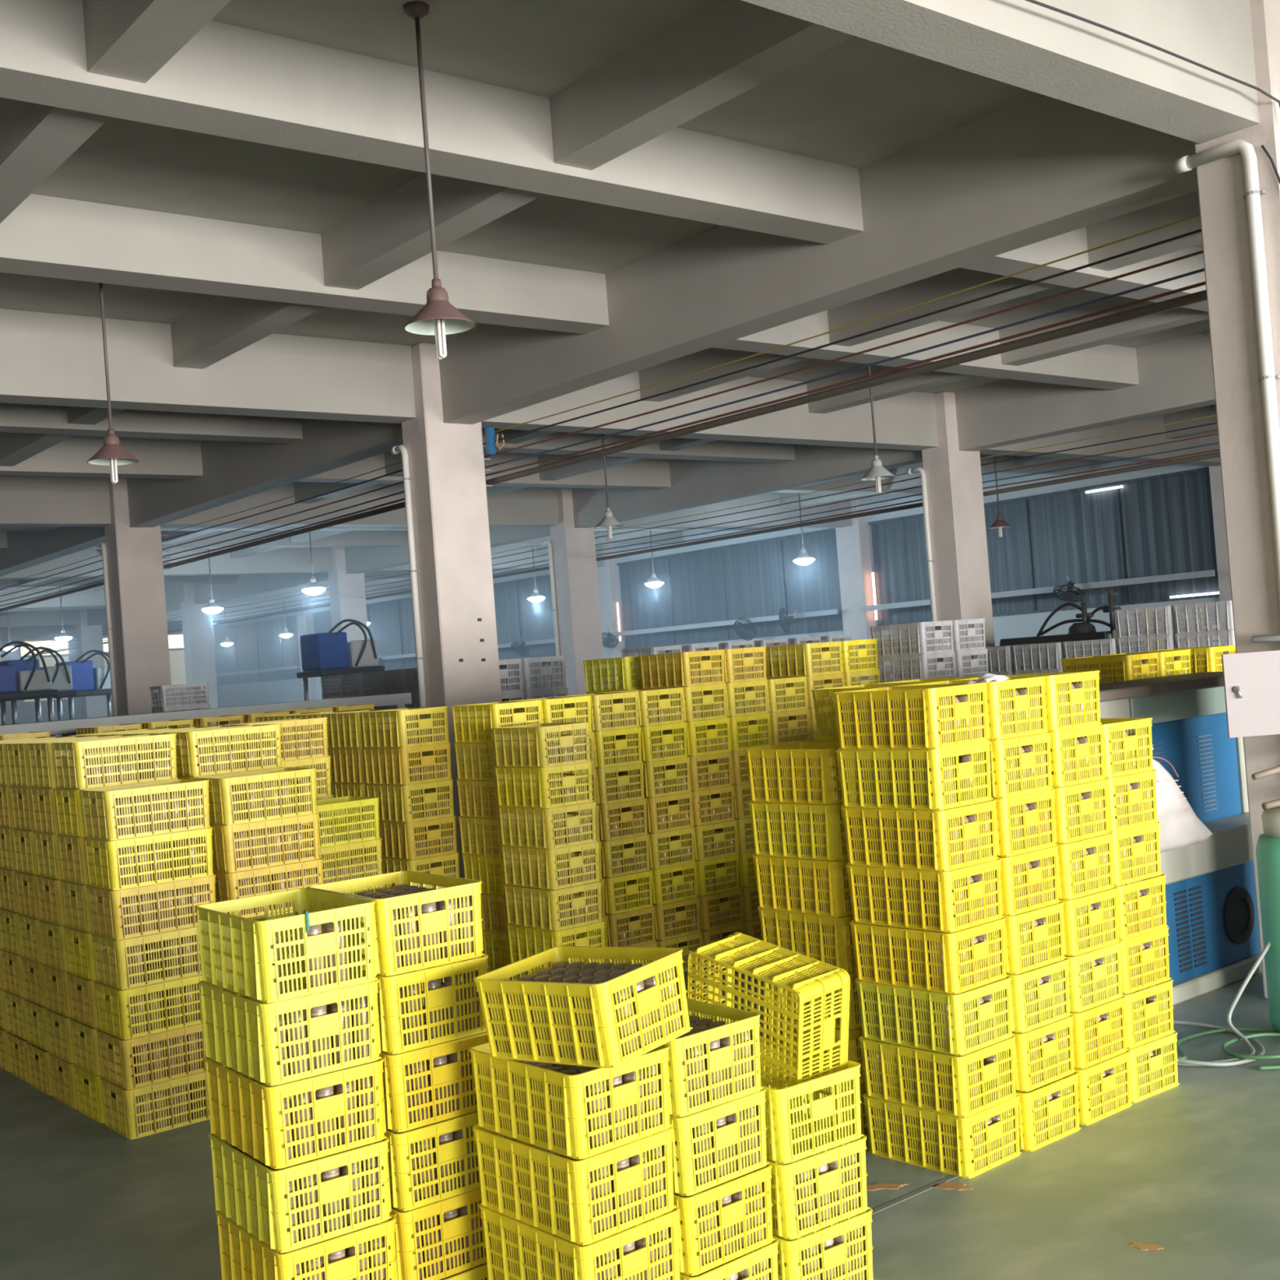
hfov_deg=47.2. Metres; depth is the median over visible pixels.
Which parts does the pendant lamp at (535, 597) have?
rod, bulb, lamp shade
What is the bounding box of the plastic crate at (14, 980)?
[0,949,31,998]
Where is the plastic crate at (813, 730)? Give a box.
[777,707,836,741]
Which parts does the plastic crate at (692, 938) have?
hand panel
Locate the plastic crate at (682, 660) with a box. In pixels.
[638,648,725,688]
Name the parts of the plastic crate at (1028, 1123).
hand panel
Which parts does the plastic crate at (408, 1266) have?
hand panel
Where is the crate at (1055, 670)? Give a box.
[1013,669,1062,684]
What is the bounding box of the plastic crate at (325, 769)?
[281,755,332,797]
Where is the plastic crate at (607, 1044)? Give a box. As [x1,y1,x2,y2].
[473,946,692,1068]
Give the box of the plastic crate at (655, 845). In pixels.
[611,826,695,869]
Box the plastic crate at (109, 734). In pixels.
[89,727,187,735]
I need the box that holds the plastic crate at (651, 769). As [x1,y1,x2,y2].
[606,756,691,797]
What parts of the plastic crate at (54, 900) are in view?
hand panel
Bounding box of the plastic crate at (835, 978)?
[687,932,849,1088]
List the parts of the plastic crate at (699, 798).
hand panel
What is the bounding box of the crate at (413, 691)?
[406,688,419,707]
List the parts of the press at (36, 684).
tank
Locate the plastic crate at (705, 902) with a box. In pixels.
[664,887,743,930]
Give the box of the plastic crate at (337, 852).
[336,852,413,888]
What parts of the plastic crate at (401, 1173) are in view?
hand panel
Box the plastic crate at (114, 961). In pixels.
[91,926,201,990]
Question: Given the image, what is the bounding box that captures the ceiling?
[0,0,1209,460]
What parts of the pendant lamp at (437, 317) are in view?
rod, lamp shade, bulb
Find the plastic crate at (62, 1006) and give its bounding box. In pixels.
[42,964,112,1017]
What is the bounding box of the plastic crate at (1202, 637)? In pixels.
[1145,636,1204,649]
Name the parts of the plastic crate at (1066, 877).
hand panel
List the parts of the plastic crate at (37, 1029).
hand panel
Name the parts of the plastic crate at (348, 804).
hand panel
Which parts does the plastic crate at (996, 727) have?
hand panel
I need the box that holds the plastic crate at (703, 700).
[640,683,728,721]
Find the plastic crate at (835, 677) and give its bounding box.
[774,672,844,708]
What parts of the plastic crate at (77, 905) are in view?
hand panel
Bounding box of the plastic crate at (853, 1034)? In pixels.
[766,1015,902,1084]
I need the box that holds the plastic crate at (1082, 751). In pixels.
[1008,724,1106,787]
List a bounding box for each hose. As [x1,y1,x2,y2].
[1136,941,1271,1066]
[1152,1027,1279,1070]
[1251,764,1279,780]
[1261,799,1279,809]
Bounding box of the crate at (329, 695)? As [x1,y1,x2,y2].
[322,693,352,698]
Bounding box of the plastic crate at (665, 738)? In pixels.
[604,721,688,762]
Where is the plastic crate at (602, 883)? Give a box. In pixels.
[558,878,606,916]
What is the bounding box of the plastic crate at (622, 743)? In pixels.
[592,726,643,768]
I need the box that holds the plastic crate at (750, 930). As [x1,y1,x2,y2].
[703,918,765,955]
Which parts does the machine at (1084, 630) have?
valve post, valve post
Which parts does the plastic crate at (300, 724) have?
hand panel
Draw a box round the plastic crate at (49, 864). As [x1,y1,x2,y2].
[33,831,123,879]
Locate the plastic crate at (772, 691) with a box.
[734,675,808,712]
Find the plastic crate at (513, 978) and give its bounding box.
[508,960,607,980]
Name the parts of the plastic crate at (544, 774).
hand panel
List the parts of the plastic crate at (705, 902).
hand panel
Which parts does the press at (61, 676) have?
tank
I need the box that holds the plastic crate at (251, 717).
[226,711,289,723]
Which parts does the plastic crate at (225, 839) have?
hand panel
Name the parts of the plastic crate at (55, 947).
hand panel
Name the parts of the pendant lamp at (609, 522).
rod, lamp shade, bulb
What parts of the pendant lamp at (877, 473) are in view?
rod, lamp shade, bulb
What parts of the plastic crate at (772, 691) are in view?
hand panel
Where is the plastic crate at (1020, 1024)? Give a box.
[925,957,1071,1033]
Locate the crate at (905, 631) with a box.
[869,620,954,657]
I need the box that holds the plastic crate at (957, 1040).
[854,976,1013,1055]
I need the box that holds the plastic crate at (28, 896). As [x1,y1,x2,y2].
[14,871,74,919]
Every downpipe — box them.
[96,542,118,715]
[390,444,435,867]
[540,539,561,683]
[906,466,937,621]
[1173,138,1279,606]
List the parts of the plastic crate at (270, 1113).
hand panel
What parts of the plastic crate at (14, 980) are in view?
hand panel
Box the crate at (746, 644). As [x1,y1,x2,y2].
[698,640,755,665]
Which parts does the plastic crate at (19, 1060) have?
hand panel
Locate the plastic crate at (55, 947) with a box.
[38,920,154,971]
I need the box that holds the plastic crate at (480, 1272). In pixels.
[421,1222,488,1279]
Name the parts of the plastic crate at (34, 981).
hand panel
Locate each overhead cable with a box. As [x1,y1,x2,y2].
[0,213,1199,584]
[0,228,1201,589]
[0,249,1203,596]
[0,268,1204,602]
[0,280,1205,606]
[20,422,1217,647]
[21,433,1217,650]
[21,442,1218,653]
[21,448,1219,656]
[30,414,1216,642]
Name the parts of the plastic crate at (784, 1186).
hand panel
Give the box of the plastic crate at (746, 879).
[706,851,777,887]
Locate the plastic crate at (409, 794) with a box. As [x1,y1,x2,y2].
[365,778,454,822]
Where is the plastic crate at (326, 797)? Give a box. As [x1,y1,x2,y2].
[316,795,333,826]
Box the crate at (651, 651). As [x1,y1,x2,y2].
[621,645,682,673]
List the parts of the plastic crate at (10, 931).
hand panel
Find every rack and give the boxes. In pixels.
[160,534,170,568]
[482,436,492,486]
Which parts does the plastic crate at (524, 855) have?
hand panel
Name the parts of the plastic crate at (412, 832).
hand panel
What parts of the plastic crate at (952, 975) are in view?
hand panel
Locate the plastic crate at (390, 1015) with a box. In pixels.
[375,954,488,1053]
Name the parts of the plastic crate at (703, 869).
hand panel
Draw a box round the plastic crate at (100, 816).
[80,778,210,840]
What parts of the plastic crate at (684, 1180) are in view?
hand panel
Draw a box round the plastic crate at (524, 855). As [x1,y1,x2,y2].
[500,840,600,889]
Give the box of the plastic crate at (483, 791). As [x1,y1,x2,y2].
[456,776,537,819]
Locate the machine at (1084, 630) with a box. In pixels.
[999,587,1221,666]
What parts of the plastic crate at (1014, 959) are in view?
hand panel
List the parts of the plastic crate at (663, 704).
hand panel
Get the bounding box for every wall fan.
[377,653,384,666]
[510,636,529,655]
[601,627,617,648]
[733,616,756,640]
[778,607,796,632]
[1053,575,1084,602]
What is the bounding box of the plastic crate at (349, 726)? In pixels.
[322,708,398,748]
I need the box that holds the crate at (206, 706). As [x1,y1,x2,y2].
[151,704,210,728]
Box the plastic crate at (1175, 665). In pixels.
[1095,648,1191,679]
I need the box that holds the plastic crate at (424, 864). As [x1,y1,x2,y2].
[381,852,460,888]
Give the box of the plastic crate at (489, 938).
[482,930,551,969]
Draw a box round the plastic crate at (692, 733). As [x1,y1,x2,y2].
[651,717,731,756]
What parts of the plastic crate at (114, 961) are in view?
hand panel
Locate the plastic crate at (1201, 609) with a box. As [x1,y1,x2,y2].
[1143,608,1202,633]
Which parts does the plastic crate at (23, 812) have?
hand panel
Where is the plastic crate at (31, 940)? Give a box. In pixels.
[17,913,77,963]
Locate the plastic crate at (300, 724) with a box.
[222,717,328,761]
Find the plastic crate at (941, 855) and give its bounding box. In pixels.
[840,799,999,871]
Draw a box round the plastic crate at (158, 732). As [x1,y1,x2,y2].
[134,724,248,766]
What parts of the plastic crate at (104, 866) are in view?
hand panel, hand panel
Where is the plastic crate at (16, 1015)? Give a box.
[4,990,55,1040]
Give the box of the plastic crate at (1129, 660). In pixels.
[1060,652,1159,684]
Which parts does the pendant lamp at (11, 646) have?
rod, bulb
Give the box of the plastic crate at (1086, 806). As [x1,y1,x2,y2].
[1011,778,1111,844]
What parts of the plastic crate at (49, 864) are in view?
hand panel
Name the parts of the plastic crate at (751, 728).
hand panel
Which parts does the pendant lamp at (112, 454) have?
rod, lamp shade, bulb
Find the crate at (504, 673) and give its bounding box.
[498,657,524,693]
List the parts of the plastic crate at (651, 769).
hand panel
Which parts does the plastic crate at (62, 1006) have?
hand panel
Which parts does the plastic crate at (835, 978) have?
hand panel, hand panel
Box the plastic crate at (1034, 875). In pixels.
[913,844,1060,915]
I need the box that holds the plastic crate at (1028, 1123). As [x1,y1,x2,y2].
[947,1071,1080,1151]
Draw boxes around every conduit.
[0,289,1207,612]
[21,451,1219,657]
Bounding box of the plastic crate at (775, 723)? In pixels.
[737,708,810,745]
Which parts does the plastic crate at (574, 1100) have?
hand panel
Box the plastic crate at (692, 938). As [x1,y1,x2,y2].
[621,931,702,973]
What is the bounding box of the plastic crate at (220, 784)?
[194,767,317,825]
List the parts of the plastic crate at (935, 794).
hand panel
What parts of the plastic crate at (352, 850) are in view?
hand panel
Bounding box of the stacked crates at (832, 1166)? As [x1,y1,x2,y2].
[85,633,1232,1279]
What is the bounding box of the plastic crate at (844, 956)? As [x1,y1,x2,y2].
[757,907,894,973]
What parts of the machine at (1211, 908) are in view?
panel, panel, frame, panel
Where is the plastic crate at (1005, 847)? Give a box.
[922,788,1057,857]
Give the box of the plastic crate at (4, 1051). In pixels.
[0,1028,43,1071]
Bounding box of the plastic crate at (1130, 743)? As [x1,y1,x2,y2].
[1075,717,1154,777]
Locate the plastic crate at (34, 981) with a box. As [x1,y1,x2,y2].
[21,956,82,1007]
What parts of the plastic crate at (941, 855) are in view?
hand panel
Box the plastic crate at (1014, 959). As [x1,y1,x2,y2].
[917,901,1066,974]
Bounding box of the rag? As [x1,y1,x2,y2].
[964,673,1010,684]
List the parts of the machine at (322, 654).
tank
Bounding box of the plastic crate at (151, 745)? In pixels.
[52,733,177,789]
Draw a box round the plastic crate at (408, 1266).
[364,1152,501,1279]
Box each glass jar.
[236,1152,252,1215]
[248,1156,259,1218]
[259,1165,277,1234]
[275,932,281,994]
[278,1013,286,1076]
[283,1097,291,1159]
[285,1008,309,1074]
[288,1179,299,1242]
[293,1091,315,1156]
[295,1263,302,1279]
[298,1173,319,1238]
[303,924,326,987]
[303,1256,324,1279]
[310,1004,329,1068]
[315,1085,337,1150]
[320,1167,343,1231]
[324,920,347,983]
[327,1248,346,1263]
[330,1000,353,1063]
[335,1080,358,1144]
[341,1161,364,1225]
[347,1241,367,1279]
[351,995,368,1058]
[355,890,373,896]
[357,1075,373,1138]
[364,892,381,897]
[364,1155,379,1217]
[368,1235,386,1279]
[373,893,389,898]
[374,887,391,893]
[381,894,398,898]
[382,888,399,894]
[391,890,407,895]
[392,884,408,890]
[392,909,399,967]
[395,908,402,964]
[398,905,420,966]
[399,986,405,1045]
[400,891,417,895]
[401,885,417,891]
[404,982,425,1044]
[404,1065,411,1123]
[409,1059,431,1121]
[410,887,426,892]
[410,1143,417,1201]
[415,1137,436,1198]
[415,1221,422,1279]
[419,888,435,892]
[420,1214,442,1275]
[421,902,438,962]
[423,978,444,1039]
[433,1054,450,1115]
[435,901,441,956]
[438,897,459,957]
[438,1131,456,1192]
[443,1208,460,1269]
[444,973,463,1034]
[448,1050,469,1110]
[453,1126,475,1186]
[457,895,473,954]
[459,1202,479,1262]
[463,970,479,1029]
[468,1048,476,1104]
[475,1141,478,1178]
[479,1064,494,1124]
[479,1200,486,1255]
[485,1145,497,1203]
[486,992,509,1052]
[491,1214,506,1279]
[494,1068,504,1128]
[497,1149,511,1208]
[501,993,524,1053]
[502,1071,518,1131]
[504,1219,519,1279]
[508,1152,523,1213]
[515,993,538,1054]
[515,1074,528,1136]
[515,1224,531,1279]
[519,973,537,981]
[521,1157,533,1217]
[522,1061,539,1065]
[527,1229,544,1277]
[529,1078,542,1140]
[531,994,553,1056]
[533,974,551,982]
[533,1161,548,1222]
[534,1062,552,1068]
[535,967,553,976]
[540,1081,555,1144]
[540,1234,557,1279]
[546,1066,564,1071]
[546,1168,561,1228]
[548,974,566,982]
[549,995,568,1057]
[551,961,568,969]
[551,968,568,976]
[551,1239,570,1279]
[552,1063,564,1070]
[552,1085,566,1149]
[559,1069,577,1075]
[559,1171,569,1233]
[560,995,584,1058]
[562,975,581,982]
[564,968,582,977]
[564,1064,578,1071]
[564,1244,582,1279]
[565,961,583,969]
[576,996,597,1060]
[576,1066,595,1073]
[577,976,596,983]
[578,968,597,977]
[580,962,598,970]
[585,1080,607,1146]
[589,1171,595,1234]
[591,1165,614,1231]
[592,976,611,983]
[593,969,612,977]
[595,962,613,971]
[595,1257,599,1279]
[597,1249,618,1279]
[605,1075,625,1140]
[608,969,627,978]
[609,963,627,971]
[610,1157,633,1223]
[613,986,636,1054]
[616,1241,638,1279]
[622,1069,645,1133]
[624,963,643,972]
[628,1151,650,1216]
[630,980,652,1047]
[634,1235,656,1279]
[642,1063,662,1127]
[643,973,667,1039]
[647,1145,666,1208]
[653,1226,671,1279]
[658,968,683,1031]
[677,1030,693,1038]
[684,1048,691,1107]
[686,1044,707,1106]
[688,1015,700,1023]
[689,1022,696,1031]
[692,1025,709,1033]
[692,1122,714,1184]
[695,1018,712,1026]
[697,1201,719,1262]
[697,1207,702,1266]
[703,1039,724,1100]
[708,1020,725,1028]
[710,1116,730,1177]
[715,1194,735,1255]
[720,1034,740,1094]
[725,1111,746,1171]
[731,1188,751,1248]
[736,1029,754,1088]
[742,1105,759,1164]
[748,1182,765,1240]
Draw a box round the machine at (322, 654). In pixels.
[296,618,385,700]
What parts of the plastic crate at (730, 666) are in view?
hand panel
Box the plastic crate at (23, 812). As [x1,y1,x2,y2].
[9,786,119,831]
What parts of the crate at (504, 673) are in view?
hand panel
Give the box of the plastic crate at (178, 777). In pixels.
[177,767,284,817]
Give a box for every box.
[484,426,496,454]
[1221,649,1279,737]
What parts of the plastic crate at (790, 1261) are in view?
hand panel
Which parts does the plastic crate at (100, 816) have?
hand panel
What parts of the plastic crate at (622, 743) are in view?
hand panel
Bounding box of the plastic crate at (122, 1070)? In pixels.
[96,1022,225,1089]
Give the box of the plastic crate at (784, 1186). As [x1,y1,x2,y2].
[705,1108,869,1239]
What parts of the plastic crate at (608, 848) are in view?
hand panel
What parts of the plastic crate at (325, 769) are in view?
hand panel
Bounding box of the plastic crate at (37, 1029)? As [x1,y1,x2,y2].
[23,999,84,1051]
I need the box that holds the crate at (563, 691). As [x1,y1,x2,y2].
[503,688,568,701]
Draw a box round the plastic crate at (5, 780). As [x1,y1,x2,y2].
[0,735,95,786]
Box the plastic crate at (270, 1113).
[204,1040,386,1168]
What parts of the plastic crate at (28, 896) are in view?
hand panel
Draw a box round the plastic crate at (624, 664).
[582,656,662,692]
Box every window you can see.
[20,634,183,656]
[22,649,186,702]
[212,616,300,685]
[311,596,417,670]
[493,574,555,659]
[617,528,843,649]
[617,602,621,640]
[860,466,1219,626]
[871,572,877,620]
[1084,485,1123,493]
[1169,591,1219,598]
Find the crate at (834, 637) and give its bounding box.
[817,634,852,648]
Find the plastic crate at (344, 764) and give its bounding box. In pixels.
[327,747,399,783]
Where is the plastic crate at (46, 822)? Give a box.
[30,786,94,834]
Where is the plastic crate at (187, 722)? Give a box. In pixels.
[129,719,193,728]
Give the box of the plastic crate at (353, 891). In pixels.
[341,884,385,895]
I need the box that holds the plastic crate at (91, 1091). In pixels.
[73,1064,195,1124]
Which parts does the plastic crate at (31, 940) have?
hand panel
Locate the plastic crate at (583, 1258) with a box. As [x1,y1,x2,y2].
[479,1203,680,1279]
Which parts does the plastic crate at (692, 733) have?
hand panel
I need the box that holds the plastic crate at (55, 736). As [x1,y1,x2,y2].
[0,736,56,742]
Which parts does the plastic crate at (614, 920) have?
hand panel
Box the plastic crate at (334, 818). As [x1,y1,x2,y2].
[333,817,411,854]
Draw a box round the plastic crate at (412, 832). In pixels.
[374,815,458,860]
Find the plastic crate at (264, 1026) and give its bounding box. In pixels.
[198,979,381,1085]
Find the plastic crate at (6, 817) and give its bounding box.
[0,785,65,828]
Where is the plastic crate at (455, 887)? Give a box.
[306,871,484,976]
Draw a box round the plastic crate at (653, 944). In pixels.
[611,941,657,964]
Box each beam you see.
[0,0,1208,311]
[0,93,1198,576]
[0,190,1202,594]
[0,193,1138,390]
[0,308,1220,466]
[0,402,1093,475]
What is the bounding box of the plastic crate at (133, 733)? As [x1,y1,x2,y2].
[111,726,213,756]
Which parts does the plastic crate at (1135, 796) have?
hand panel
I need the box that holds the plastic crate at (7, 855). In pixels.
[0,826,43,871]
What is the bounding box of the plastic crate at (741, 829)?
[704,817,755,853]
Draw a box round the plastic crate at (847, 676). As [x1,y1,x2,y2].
[813,669,880,688]
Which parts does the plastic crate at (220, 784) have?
hand panel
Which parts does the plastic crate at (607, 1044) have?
hand panel, hand panel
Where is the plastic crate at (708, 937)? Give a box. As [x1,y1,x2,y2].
[669,921,745,964]
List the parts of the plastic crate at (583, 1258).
hand panel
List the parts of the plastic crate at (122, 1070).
hand panel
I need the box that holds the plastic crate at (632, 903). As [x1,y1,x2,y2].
[593,869,653,914]
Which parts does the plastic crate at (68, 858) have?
hand panel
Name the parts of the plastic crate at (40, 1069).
hand panel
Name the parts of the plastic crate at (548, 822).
hand panel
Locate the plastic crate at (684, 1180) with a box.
[591,1086,768,1195]
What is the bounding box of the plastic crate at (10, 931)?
[0,907,61,955]
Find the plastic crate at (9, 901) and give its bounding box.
[0,867,48,912]
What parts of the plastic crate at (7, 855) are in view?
hand panel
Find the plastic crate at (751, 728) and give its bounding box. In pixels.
[695,712,771,751]
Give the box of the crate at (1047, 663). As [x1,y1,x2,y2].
[1011,640,1084,671]
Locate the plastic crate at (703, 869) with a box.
[661,853,740,895]
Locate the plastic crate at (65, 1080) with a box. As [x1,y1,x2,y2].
[48,1053,111,1109]
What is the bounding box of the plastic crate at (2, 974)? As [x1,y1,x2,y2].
[0,948,32,989]
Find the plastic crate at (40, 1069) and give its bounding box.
[25,1041,88,1095]
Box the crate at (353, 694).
[341,691,364,710]
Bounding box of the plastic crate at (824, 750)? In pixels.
[744,741,883,804]
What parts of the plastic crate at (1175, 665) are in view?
hand panel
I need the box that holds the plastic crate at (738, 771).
[697,750,772,785]
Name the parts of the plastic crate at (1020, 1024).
hand panel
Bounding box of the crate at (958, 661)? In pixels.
[917,648,988,677]
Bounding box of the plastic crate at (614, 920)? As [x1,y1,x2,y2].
[606,905,656,946]
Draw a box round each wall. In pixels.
[20,632,187,723]
[212,459,1220,707]
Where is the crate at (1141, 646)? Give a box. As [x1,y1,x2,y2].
[1115,634,1195,660]
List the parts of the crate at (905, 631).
hand panel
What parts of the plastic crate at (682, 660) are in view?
hand panel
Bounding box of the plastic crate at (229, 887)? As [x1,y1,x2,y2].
[213,857,324,918]
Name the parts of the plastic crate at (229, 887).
hand panel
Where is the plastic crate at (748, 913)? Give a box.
[702,880,779,921]
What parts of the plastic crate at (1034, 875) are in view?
hand panel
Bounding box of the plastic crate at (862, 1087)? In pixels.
[771,1070,910,1141]
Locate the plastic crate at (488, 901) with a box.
[480,893,543,934]
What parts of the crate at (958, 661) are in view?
hand panel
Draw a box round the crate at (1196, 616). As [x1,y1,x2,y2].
[1172,600,1234,634]
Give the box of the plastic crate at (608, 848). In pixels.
[574,834,650,877]
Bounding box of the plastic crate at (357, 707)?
[314,703,374,711]
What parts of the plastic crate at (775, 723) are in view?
hand panel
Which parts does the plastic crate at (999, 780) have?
hand panel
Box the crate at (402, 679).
[382,668,417,690]
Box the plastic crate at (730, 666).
[690,646,767,683]
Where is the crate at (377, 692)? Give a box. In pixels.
[362,690,384,710]
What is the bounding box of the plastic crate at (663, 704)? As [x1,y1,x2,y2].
[600,687,684,726]
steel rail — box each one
[215,665,300,676]
[377,653,416,659]
[497,638,555,648]
[610,608,839,636]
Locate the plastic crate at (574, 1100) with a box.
[469,1041,672,1159]
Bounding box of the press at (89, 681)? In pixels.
[53,649,113,735]
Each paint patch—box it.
[866,1182,908,1191]
[933,1182,973,1190]
[1128,1242,1163,1250]
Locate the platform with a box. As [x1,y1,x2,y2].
[0,693,411,858]
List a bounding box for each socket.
[103,428,119,444]
[208,596,214,602]
[310,575,316,582]
[390,445,399,454]
[426,278,448,302]
[604,507,613,516]
[800,546,806,553]
[871,454,882,466]
[906,468,913,475]
[995,512,1003,519]
[1173,155,1192,173]
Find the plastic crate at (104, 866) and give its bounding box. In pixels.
[83,826,213,890]
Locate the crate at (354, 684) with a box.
[340,672,380,693]
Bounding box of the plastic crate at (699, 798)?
[656,785,735,826]
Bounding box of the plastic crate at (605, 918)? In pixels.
[536,915,608,946]
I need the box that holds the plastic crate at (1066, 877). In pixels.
[997,832,1115,900]
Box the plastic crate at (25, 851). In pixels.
[11,828,71,875]
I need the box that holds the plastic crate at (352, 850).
[306,838,382,883]
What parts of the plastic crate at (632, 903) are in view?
hand panel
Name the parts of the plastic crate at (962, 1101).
hand panel, hand panel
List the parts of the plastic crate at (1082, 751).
hand panel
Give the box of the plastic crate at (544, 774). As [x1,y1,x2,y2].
[493,761,593,808]
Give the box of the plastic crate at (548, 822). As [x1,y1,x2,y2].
[497,800,597,848]
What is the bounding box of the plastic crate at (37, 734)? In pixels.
[0,731,50,740]
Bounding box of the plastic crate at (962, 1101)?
[858,1029,1017,1117]
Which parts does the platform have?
leg, leg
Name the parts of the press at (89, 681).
tank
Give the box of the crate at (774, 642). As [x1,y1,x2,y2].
[732,638,788,662]
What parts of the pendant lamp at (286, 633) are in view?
lamp shade, bulb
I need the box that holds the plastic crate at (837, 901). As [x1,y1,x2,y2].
[751,854,880,917]
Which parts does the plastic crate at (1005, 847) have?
hand panel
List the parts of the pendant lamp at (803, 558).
rod, bulb, lamp shade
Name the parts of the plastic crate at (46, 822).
hand panel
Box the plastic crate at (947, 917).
[845,857,1004,932]
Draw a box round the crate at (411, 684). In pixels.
[404,667,417,688]
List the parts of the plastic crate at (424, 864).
hand panel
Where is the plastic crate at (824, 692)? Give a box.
[810,680,944,740]
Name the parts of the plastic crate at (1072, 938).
hand panel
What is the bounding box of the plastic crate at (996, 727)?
[896,675,1048,740]
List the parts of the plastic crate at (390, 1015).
hand panel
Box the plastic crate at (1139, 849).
[1057,822,1162,885]
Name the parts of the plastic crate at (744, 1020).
hand panel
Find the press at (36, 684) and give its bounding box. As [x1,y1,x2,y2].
[0,640,58,737]
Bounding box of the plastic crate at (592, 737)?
[547,732,595,772]
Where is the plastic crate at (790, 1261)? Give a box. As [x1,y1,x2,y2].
[703,1207,873,1279]
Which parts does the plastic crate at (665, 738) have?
hand panel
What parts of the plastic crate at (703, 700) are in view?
hand panel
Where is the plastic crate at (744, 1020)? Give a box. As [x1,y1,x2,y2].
[664,999,763,1116]
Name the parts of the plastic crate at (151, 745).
hand panel, hand panel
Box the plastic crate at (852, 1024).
[761,963,888,1030]
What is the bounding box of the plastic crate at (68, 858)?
[57,834,178,884]
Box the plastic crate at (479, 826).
[457,815,542,857]
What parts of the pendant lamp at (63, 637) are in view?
rod, lamp shade, bulb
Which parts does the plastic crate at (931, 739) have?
hand panel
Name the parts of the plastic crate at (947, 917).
hand panel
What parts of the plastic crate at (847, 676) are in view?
hand panel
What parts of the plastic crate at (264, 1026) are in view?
hand panel, hand panel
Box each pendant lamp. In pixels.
[3,609,17,651]
[54,587,71,641]
[87,282,138,484]
[202,548,223,613]
[221,604,233,646]
[279,600,293,638]
[302,526,325,595]
[403,0,475,359]
[527,546,544,602]
[595,434,623,539]
[644,529,663,587]
[793,493,814,564]
[860,366,894,493]
[988,454,1011,537]
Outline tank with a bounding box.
[1255,806,1279,1032]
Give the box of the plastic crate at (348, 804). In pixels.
[300,795,380,848]
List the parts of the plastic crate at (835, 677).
hand panel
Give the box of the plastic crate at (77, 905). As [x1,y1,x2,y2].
[60,880,177,933]
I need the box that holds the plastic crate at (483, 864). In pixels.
[462,853,545,896]
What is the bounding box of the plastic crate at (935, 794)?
[835,741,992,810]
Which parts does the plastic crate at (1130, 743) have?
hand panel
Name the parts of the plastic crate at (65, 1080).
hand panel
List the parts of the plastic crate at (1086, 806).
hand panel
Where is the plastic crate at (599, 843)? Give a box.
[556,841,603,879]
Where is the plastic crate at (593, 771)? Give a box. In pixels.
[549,768,598,808]
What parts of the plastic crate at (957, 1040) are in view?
hand panel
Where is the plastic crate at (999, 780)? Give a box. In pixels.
[946,732,1053,798]
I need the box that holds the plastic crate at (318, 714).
[288,710,361,743]
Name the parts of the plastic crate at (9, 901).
hand panel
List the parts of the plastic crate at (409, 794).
hand panel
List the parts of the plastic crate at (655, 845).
hand panel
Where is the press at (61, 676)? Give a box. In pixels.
[0,646,78,737]
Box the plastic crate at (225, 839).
[199,813,320,872]
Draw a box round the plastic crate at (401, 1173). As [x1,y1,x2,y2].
[343,1082,498,1211]
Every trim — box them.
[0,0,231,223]
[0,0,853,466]
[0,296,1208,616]
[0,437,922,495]
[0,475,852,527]
[0,526,763,530]
[0,530,682,550]
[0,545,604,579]
[0,571,410,588]
[0,578,411,608]
[0,598,329,613]
[0,602,302,627]
[0,618,236,629]
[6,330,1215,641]
[26,621,182,639]
[167,404,1217,622]
[174,404,1214,610]
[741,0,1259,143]
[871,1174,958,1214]
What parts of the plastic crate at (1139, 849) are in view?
hand panel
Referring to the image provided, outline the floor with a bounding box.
[0,864,1279,1279]
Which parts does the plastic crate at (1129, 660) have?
hand panel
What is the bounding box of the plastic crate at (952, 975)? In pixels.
[848,917,1008,994]
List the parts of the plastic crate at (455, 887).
hand panel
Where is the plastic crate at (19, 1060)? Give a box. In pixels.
[5,1031,45,1083]
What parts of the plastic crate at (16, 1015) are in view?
hand panel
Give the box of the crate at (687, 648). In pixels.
[661,643,719,662]
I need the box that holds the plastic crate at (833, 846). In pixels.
[747,801,849,861]
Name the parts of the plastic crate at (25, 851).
hand panel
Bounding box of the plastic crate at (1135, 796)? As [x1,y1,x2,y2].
[1060,769,1158,831]
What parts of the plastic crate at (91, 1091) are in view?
hand panel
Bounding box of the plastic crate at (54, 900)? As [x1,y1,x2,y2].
[35,875,133,925]
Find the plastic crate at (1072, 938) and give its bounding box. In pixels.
[1020,886,1119,955]
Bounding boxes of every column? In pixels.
[0,628,25,724]
[0,705,1,724]
[75,609,107,718]
[104,477,173,715]
[180,584,217,724]
[213,631,217,684]
[296,602,316,701]
[328,546,368,689]
[401,342,502,878]
[549,487,604,705]
[596,545,624,688]
[835,496,875,684]
[921,391,995,668]
[1194,0,1279,998]
[1208,466,1231,645]
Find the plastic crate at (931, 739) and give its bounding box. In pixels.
[831,682,989,750]

